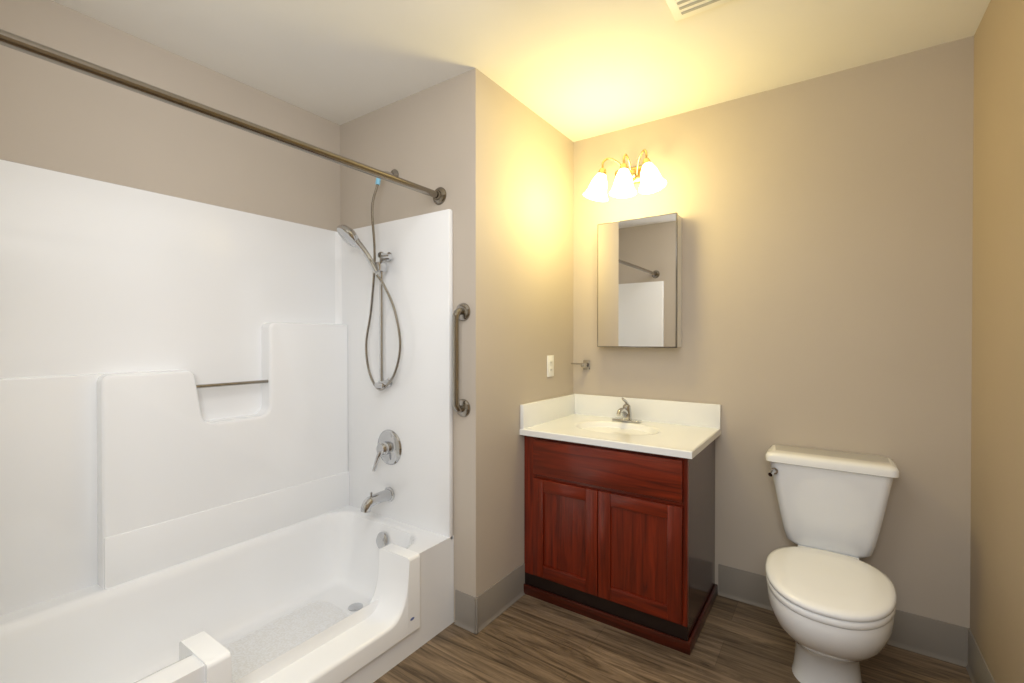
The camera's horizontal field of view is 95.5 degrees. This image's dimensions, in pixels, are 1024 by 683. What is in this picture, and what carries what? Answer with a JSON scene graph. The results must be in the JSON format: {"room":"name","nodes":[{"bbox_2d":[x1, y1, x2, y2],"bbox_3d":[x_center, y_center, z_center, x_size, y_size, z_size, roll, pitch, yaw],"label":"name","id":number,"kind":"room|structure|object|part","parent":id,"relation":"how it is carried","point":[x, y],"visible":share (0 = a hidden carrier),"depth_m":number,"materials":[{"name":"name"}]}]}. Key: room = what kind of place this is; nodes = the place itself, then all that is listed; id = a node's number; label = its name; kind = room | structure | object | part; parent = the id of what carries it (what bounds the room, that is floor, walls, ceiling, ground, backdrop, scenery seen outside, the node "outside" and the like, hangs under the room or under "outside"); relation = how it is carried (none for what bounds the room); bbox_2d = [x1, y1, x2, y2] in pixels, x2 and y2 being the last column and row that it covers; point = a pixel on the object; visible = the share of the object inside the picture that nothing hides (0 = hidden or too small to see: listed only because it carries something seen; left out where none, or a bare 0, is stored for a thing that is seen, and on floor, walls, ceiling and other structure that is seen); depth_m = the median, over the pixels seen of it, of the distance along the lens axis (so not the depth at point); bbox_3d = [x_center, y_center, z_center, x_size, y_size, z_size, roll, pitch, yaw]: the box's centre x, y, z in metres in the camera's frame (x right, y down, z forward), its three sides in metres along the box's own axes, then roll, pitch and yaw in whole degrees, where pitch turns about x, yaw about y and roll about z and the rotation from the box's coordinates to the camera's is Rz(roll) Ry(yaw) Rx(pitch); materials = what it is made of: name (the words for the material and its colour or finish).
{"room":"bathroom","nodes":[
{"label":"bathroom","id":0,"kind":"room"},
{"bbox_2d":[0,0,339,230],"bbox_3d":[-1.414,0.042,1.949,0.100,2.440,1.526,0,0,35],"label":"wall","id":1,"kind":"structure","parent":0,"point":[54,117],"depth_m":1.83,"materials":[{"name":"paint"}]},
{"bbox_2d":[340,68,573,633],"bbox_3d":[-0.298,0.037,2.719,1.064,2.440,1.034,0,0,35],"label":"wall","id":2,"kind":"structure","parent":0,"point":[506,173],"depth_m":2.19,"materials":[{"name":"paint"}]},
{"bbox_2d":[452,303,469,416],"bbox_3d":[-0.233,0.082,2.021,0.080,0.502,0.067,0,0,35],"label":"rail","id":3,"kind":"object","parent":2,"relation":"attached to","point":[462,312],"visible":1,"depth_m":2.00,"materials":[{"name":"silver metal"}]},
{"bbox_2d":[474,563,524,633],"bbox_3d":[-0.046,1.185,2.167,0.012,0.150,0.397,0,0,35],"label":"baseboard","id":4,"kind":"structure","parent":2,"relation":"attached to","point":[499,597],"depth_m":2.15,"materials":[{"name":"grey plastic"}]},
{"bbox_2d":[547,355,553,376],"bbox_3d":[0.211,0.134,2.537,0.007,0.116,0.070,0,0,35],"label":"outlet","id":5,"kind":"object","parent":2,"relation":"attached to","point":[550,359],"visible":1,"depth_m":2.53,"materials":[{"name":"white plastic"}]},
{"bbox_2d":[52,0,990,141],"bbox_3d":[-0.338,-1.222,1.066,2.865,0.100,3.787,0,0,35],"label":"ceiling","id":6,"kind":"structure","parent":0,"point":[587,68],"depth_m":1.85,"materials":[{"name":"paint"}]},
{"bbox_2d":[665,0,731,20],"bbox_3d":[0.636,-1.166,1.482,0.304,0.014,0.300,0,0,35],"label":"ceiling vent","id":7,"kind":"object","parent":6,"relation":"in","point":[680,9],"visible":1,"depth_m":1.61,"materials":[{"name":"white plastic"}]},
{"bbox_2d":[373,594,971,682],"bbox_3d":[-0.338,1.318,1.084,2.865,0.100,3.787,0,0,35],"label":"floor","id":8,"kind":"structure","parent":0,"point":[534,640],"depth_m":1.86,"materials":[{"name":"brown wood"}]},
{"bbox_2d":[0,159,453,682],"bbox_3d":[-1.027,0.209,1.684,0.836,2.109,1.523,0,0,35],"label":"bathtub","id":9,"kind":"object","parent":8,"relation":"on","point":[226,434],"visible":0.98,"depth_m":1.86,"materials":[{"name":"white plastic"}]},
{"bbox_3d":[-1.639,0.507,1.498,0.042,0.777,0.518,0,1,35],"label":"panel","id":10,"kind":"part","parent":9,"relation":"part of","materials":[{"name":"white plastic"}]},
{"bbox_3d":[-1.359,0.152,1.913,0.028,1.480,1.522,0,1,35],"label":"panel","id":11,"kind":"part","parent":9,"relation":"part of","materials":[{"name":"white plastic"}]},
{"bbox_3d":[-0.699,-0.410,2.215,0.123,0.172,0.068,0,1,35],"label":"handshower handle","id":12,"kind":"part","parent":9,"relation":"part of","materials":[{"name":"silver metal"}]},
{"bbox_3d":[-0.643,0.570,2.244,0.052,0.114,0.044,0,1,35],"label":"valve lever","id":13,"kind":"part","parent":9,"relation":"part of","materials":[{"name":"silver metal"}]},
{"bbox_3d":[-0.647,0.759,2.216,0.055,0.074,0.166,0,1,35],"label":"spout","id":14,"kind":"part","parent":9,"relation":"part of","materials":[{"name":"silver metal"}]},
{"bbox_3d":[-0.594,-0.400,2.207,0.052,0.026,0.026,0,1,35],"label":"slider knob","id":15,"kind":"part","parent":9,"relation":"part of","materials":[{"name":"silver metal"}]},
{"bbox_3d":[-0.618,0.519,2.257,0.171,0.171,0.060,0,1,35],"label":"valve plate","id":16,"kind":"part","parent":9,"relation":"part of","materials":[{"name":"silver metal"}]},
{"bbox_3d":[-0.608,0.149,2.302,0.823,1.480,0.028,0,1,35],"label":"panel","id":17,"kind":"part","parent":9,"relation":"part of","materials":[{"name":"white plastic"}]},
{"bbox_2d":[520,393,720,654],"bbox_3d":[0.537,0.778,2.301,0.815,0.964,0.580,0,0,35],"label":"vanity","id":18,"kind":"object","parent":8,"relation":"on","point":[619,492],"visible":1,"depth_m":2.09,"materials":[{"name":"brown wood"}]},
{"bbox_3d":[0.247,1.113,2.189,0.224,0.058,0.018,0,1,35],"label":"door rail","id":19,"kind":"part","parent":18,"relation":"part of","materials":[{"name":"brown wood"}]},
{"bbox_3d":[0.247,0.697,2.186,0.224,0.058,0.018,0,1,35],"label":"door rail","id":20,"kind":"part","parent":18,"relation":"part of","materials":[{"name":"brown wood"}]},
{"bbox_3d":[0.249,0.905,2.190,0.232,0.366,0.006,0,1,35],"label":"door panel","id":21,"kind":"part","parent":18,"relation":"part of","materials":[{"name":"brown wood"}]},
{"bbox_3d":[0.399,0.564,2.080,0.707,0.170,0.018,0,1,35],"label":"drawer","id":22,"kind":"part","parent":18,"relation":"part of","materials":[{"name":"brown wood"}]},
{"bbox_3d":[0.410,0.476,2.095,0.682,0.030,0.019,0,1,35],"label":"rail","id":23,"kind":"part","parent":18,"relation":"part of","materials":[{"name":"brown wood"}]},
{"bbox_3d":[0.410,0.656,2.097,0.682,0.040,0.019,0,1,35],"label":"rail","id":24,"kind":"part","parent":18,"relation":"part of","materials":[{"name":"brown wood"}]},
{"bbox_2d":[612,398,641,422],"bbox_3d":[0.587,0.362,2.450,0.150,0.134,0.152,0,1,35],"label":"faucet","id":25,"kind":"object","parent":18,"relation":"on","point":[625,410],"depth_m":2.47,"materials":[{"name":"silver metal"}]},
{"bbox_3d":[0.540,1.115,1.987,0.248,0.058,0.018,0,1,35],"label":"door rail","id":26,"kind":"part","parent":18,"relation":"part of","materials":[{"name":"brown wood"}]},
{"bbox_3d":[0.540,0.699,1.984,0.248,0.058,0.018,0,1,35],"label":"door rail","id":27,"kind":"part","parent":18,"relation":"part of","materials":[{"name":"brown wood"}]},
{"bbox_3d":[0.542,0.907,1.988,0.256,0.366,0.006,0,1,35],"label":"door panel","id":28,"kind":"part","parent":18,"relation":"part of","materials":[{"name":"brown wood"}]},
{"bbox_2d":[765,444,898,682],"bbox_3d":[1.184,0.872,1.746,0.452,0.783,0.749,0,0,35],"label":"toilet","id":29,"kind":"object","parent":8,"relation":"on","point":[838,609],"visible":1,"depth_m":1.74,"materials":[{"name":"white ceramic"}]},
{"bbox_3d":[1.112,0.562,1.986,0.028,0.026,0.043,0,1,35],"label":"lever","id":30,"kind":"part","parent":29,"relation":"part of","materials":[{"name":"silver metal"}]},
{"bbox_3d":[1.113,0.866,1.643,0.380,0.023,0.495,0,1,35],"label":"seat","id":31,"kind":"part","parent":29,"relation":"part of","materials":[{"name":"white plastic"}]},
{"bbox_3d":[1.162,1.071,1.716,0.374,0.385,0.658,0,1,35],"label":"bowl","id":32,"kind":"part","parent":29,"relation":"part of","materials":[{"name":"white ceramic"}]},
{"bbox_3d":[1.341,0.697,1.973,0.424,0.355,0.188,0,1,35],"label":"tank","id":33,"kind":"part","parent":29,"relation":"part of","materials":[{"name":"white ceramic"}]},
{"bbox_3d":[1.113,0.838,1.643,0.384,0.028,0.500,0,1,35],"label":"lid","id":34,"kind":"part","parent":29,"relation":"part of","materials":[{"name":"white plastic"}]},
{"bbox_3d":[1.337,0.499,1.966,0.452,0.041,0.208,0,1,35],"label":"tank lid","id":35,"kind":"part","parent":29,"relation":"part of","materials":[{"name":"white ceramic"}]},
{"bbox_2d":[573,36,973,627],"bbox_3d":[1.141,0.040,2.295,1.814,2.440,0.100,0,0,35],"label":"wall","id":36,"kind":"structure","parent":0,"point":[827,220],"depth_m":2.06,"materials":[{"name":"paint"}]},
{"bbox_2d":[571,360,589,369],"bbox_3d":[0.400,0.137,2.708,0.097,0.056,0.060,0,0,35],"label":"towel holder","id":37,"kind":"object","parent":36,"relation":"attached to","point":[586,363],"visible":1,"depth_m":2.70,"materials":[{"name":"silver metal"}]},
{"bbox_2d":[583,149,666,201],"bbox_3d":[0.603,-0.880,2.464,0.446,0.234,0.217,0,0,35],"label":"sconce","id":38,"kind":"object","parent":36,"relation":"attached to","point":[648,175],"visible":1,"depth_m":2.44,"materials":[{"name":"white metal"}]},
{"bbox_3d":[0.453,-0.836,2.521,0.135,0.145,0.139,0,1,35],"label":"lamp shade","id":39,"kind":"part","parent":38,"relation":"part of","materials":[{"name":"white glass"}]},
{"bbox_3d":[0.558,-0.948,2.531,0.101,0.098,0.124,0,1,35],"label":"arm","id":40,"kind":"part","parent":38,"relation":"part of","materials":[{"name":"gold metal"}]},
{"bbox_3d":[0.581,-0.837,2.432,0.139,0.133,0.138,0,1,35],"label":"lamp shade","id":41,"kind":"part","parent":38,"relation":"part of","materials":[{"name":"white glass"}]},
{"bbox_3d":[0.620,-0.948,2.488,0.010,0.098,0.124,0,1,35],"label":"arm","id":42,"kind":"part","parent":38,"relation":"part of","materials":[{"name":"gold metal"}]},
{"bbox_3d":[0.659,-0.907,2.545,0.200,0.090,0.020,0,1,35],"label":"plate","id":43,"kind":"part","parent":38,"relation":"part of","materials":[{"name":"gold metal"}]},
{"bbox_3d":[0.681,-0.948,2.446,0.101,0.098,0.124,0,1,35],"label":"arm","id":44,"kind":"part","parent":38,"relation":"part of","materials":[{"name":"gold metal"}]},
{"bbox_3d":[0.709,-0.835,2.344,0.135,0.145,0.138,0,1,35],"label":"lamp shade","id":45,"kind":"part","parent":38,"relation":"part of","materials":[{"name":"white glass"}]},
{"bbox_2d":[597,212,681,347],"bbox_3d":[0.676,-0.308,2.486,0.429,0.678,0.104,0,0,35],"label":"upper cabinet","id":46,"kind":"object","parent":36,"relation":"attached to","point":[639,260],"visible":1,"depth_m":2.43,"materials":[{"name":"silver mirror"}]},
{"bbox_2d":[573,393,720,428],"bbox_3d":[0.696,0.370,2.529,0.815,0.120,0.020,0,1,35],"label":"backsplash","id":47,"kind":"structure","parent":36,"relation":"attached to","point":[652,410],"depth_m":2.47,"materials":[{"name":"white stone"}]},
{"bbox_2d":[718,564,968,666],"bbox_3d":[1.400,1.186,2.056,0.907,0.150,0.012,0,0,35],"label":"baseboard","id":48,"kind":"structure","parent":36,"relation":"attached to","point":[944,641],"depth_m":1.90,"materials":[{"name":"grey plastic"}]},
{"bbox_2d":[970,0,1023,682],"bbox_3d":[0.773,0.054,0.249,0.100,2.440,3.687,0,0,35],"label":"wall","id":49,"kind":"structure","parent":0,"point":[997,403],"depth_m":1.51,"materials":[{"name":"paint"}]},
{"bbox_2d":[966,628,994,682],"bbox_3d":[0.754,1.199,0.331,0.012,0.150,3.587,0,0,35],"label":"baseboard","id":50,"kind":"structure","parent":49,"relation":"attached to","point":[978,671],"depth_m":1.70,"materials":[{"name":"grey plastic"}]},
{"bbox_3d":[-1.807,0.052,0.541,1.051,2.440,1.240,0,0,35],"label":"wall","id":51,"kind":"structure","parent":0,"visible":0},
{"bbox_2d":[0,29,445,204],"bbox_3d":[-0.762,-0.660,1.495,0.080,0.080,1.524,0,0,35],"label":"rail","id":52,"kind":"object","parent":51,"relation":"attached to","point":[7,39],"visible":1,"depth_m":1.28,"materials":[{"name":"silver metal"}]}
]}

